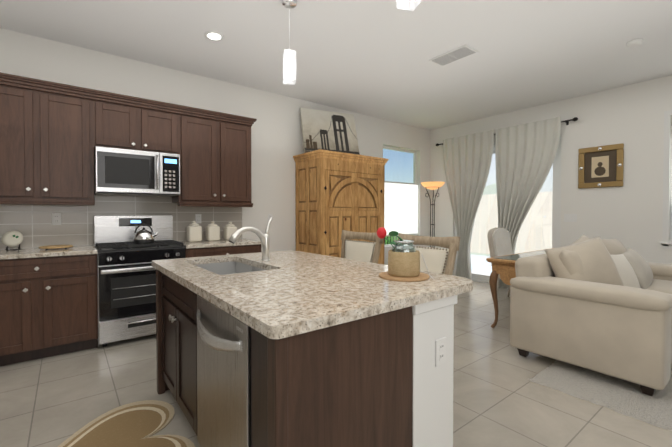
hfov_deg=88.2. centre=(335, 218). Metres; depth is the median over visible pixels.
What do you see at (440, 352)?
outlet
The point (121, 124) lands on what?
upper cabinet
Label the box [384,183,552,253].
fence
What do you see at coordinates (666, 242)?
window
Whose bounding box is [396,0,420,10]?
pendant light
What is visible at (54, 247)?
cutting board
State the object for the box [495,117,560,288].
curtain
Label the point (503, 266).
table
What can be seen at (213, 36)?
recessed light
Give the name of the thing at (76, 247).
countertop
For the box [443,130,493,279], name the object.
curtain
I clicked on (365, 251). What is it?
chair
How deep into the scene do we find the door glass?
6.49 m
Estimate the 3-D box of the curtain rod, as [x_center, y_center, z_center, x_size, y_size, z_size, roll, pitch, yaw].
[2.772,-1.455,6.003,0.092,0.078,2.450,-1,1,-38]
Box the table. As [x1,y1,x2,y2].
[486,248,552,327]
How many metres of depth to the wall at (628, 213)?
4.79 m
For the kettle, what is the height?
0.197 m
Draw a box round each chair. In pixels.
[341,230,383,263]
[398,233,459,274]
[487,227,512,296]
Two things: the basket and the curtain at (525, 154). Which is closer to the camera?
the basket
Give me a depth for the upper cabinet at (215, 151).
4.08 m
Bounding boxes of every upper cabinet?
[0,80,95,203]
[96,96,179,153]
[168,112,251,203]
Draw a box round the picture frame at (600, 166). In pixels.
[578,143,623,188]
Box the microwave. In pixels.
[94,146,179,196]
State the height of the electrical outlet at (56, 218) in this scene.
0.116 m
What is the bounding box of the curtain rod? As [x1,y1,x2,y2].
[436,117,577,145]
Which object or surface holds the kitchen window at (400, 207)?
in the wall at (277, 144)
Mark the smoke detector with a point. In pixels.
(634, 42)
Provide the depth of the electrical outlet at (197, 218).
4.29 m
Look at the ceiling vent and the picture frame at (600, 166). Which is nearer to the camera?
the ceiling vent
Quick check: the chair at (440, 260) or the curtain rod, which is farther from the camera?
the curtain rod
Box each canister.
[186,221,201,241]
[205,221,219,240]
[223,222,236,239]
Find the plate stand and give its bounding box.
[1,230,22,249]
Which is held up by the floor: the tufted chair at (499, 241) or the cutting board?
the tufted chair at (499, 241)
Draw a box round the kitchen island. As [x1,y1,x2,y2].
[153,267,456,446]
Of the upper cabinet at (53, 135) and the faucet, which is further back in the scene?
the upper cabinet at (53, 135)
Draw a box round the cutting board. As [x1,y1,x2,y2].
[39,245,72,249]
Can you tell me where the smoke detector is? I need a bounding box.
[626,39,642,46]
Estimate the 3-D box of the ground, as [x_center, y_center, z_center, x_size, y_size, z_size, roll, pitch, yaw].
[0.767,1.141,6.900,70.000,0.260,70.000,-1,1,-38]
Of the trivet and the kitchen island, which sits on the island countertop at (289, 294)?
the trivet
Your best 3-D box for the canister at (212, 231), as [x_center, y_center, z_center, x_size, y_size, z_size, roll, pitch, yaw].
[-1.511,0.149,4.245,0.144,0.236,0.144,-1,1,-38]
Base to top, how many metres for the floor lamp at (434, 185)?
1.834 m
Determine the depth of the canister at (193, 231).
4.06 m
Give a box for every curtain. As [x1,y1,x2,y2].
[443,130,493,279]
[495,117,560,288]
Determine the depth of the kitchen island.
1.35 m
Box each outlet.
[52,213,60,224]
[195,214,200,222]
[435,337,445,366]
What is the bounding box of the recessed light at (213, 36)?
[204,31,223,40]
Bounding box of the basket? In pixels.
[377,227,433,278]
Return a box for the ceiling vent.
[429,44,477,65]
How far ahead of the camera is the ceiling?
3.52 m
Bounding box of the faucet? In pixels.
[229,217,272,260]
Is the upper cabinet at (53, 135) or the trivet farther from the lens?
the upper cabinet at (53, 135)
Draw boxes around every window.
[383,146,417,247]
[660,110,671,248]
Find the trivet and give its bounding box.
[379,271,428,281]
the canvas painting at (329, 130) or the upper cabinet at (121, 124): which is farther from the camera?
the canvas painting at (329, 130)
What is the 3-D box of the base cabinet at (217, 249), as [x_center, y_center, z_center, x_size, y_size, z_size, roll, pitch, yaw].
[-1.421,0.749,4.151,0.865,0.884,0.629,-1,1,-38]
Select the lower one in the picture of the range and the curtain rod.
the range
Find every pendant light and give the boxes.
[282,0,296,84]
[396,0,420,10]
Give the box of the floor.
[0,281,671,446]
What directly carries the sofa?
on the shag rug at (624, 397)
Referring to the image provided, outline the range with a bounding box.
[93,215,185,346]
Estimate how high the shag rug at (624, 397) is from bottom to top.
0.013 m
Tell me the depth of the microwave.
3.52 m
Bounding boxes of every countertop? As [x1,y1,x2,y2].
[0,244,95,255]
[152,251,472,342]
[175,240,260,247]
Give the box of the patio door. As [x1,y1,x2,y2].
[454,135,560,282]
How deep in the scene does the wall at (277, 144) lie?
4.76 m
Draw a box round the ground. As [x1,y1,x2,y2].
[470,252,491,275]
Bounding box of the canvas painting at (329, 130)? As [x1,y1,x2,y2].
[300,107,359,154]
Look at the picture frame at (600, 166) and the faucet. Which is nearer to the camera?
the faucet
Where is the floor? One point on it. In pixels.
(500, 399)
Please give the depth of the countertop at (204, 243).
3.98 m
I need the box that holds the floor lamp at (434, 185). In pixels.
[421,181,444,247]
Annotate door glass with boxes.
[470,154,552,274]
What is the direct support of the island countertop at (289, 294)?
on the kitchen island
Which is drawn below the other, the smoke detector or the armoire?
the armoire
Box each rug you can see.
[58,400,194,446]
[529,360,671,430]
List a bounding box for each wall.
[0,28,429,264]
[430,75,671,275]
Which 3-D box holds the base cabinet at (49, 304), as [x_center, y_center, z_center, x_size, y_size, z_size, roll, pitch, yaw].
[-2.699,0.763,3.155,0.835,0.884,0.629,-1,1,-38]
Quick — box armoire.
[293,149,387,263]
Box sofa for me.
[510,234,671,395]
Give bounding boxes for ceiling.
[0,0,671,129]
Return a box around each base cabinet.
[0,252,97,365]
[185,244,260,257]
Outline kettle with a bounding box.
[133,224,157,243]
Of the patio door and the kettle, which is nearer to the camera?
the kettle
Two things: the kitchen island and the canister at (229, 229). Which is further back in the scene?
the canister at (229, 229)
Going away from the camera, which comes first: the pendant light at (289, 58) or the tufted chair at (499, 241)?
the pendant light at (289, 58)

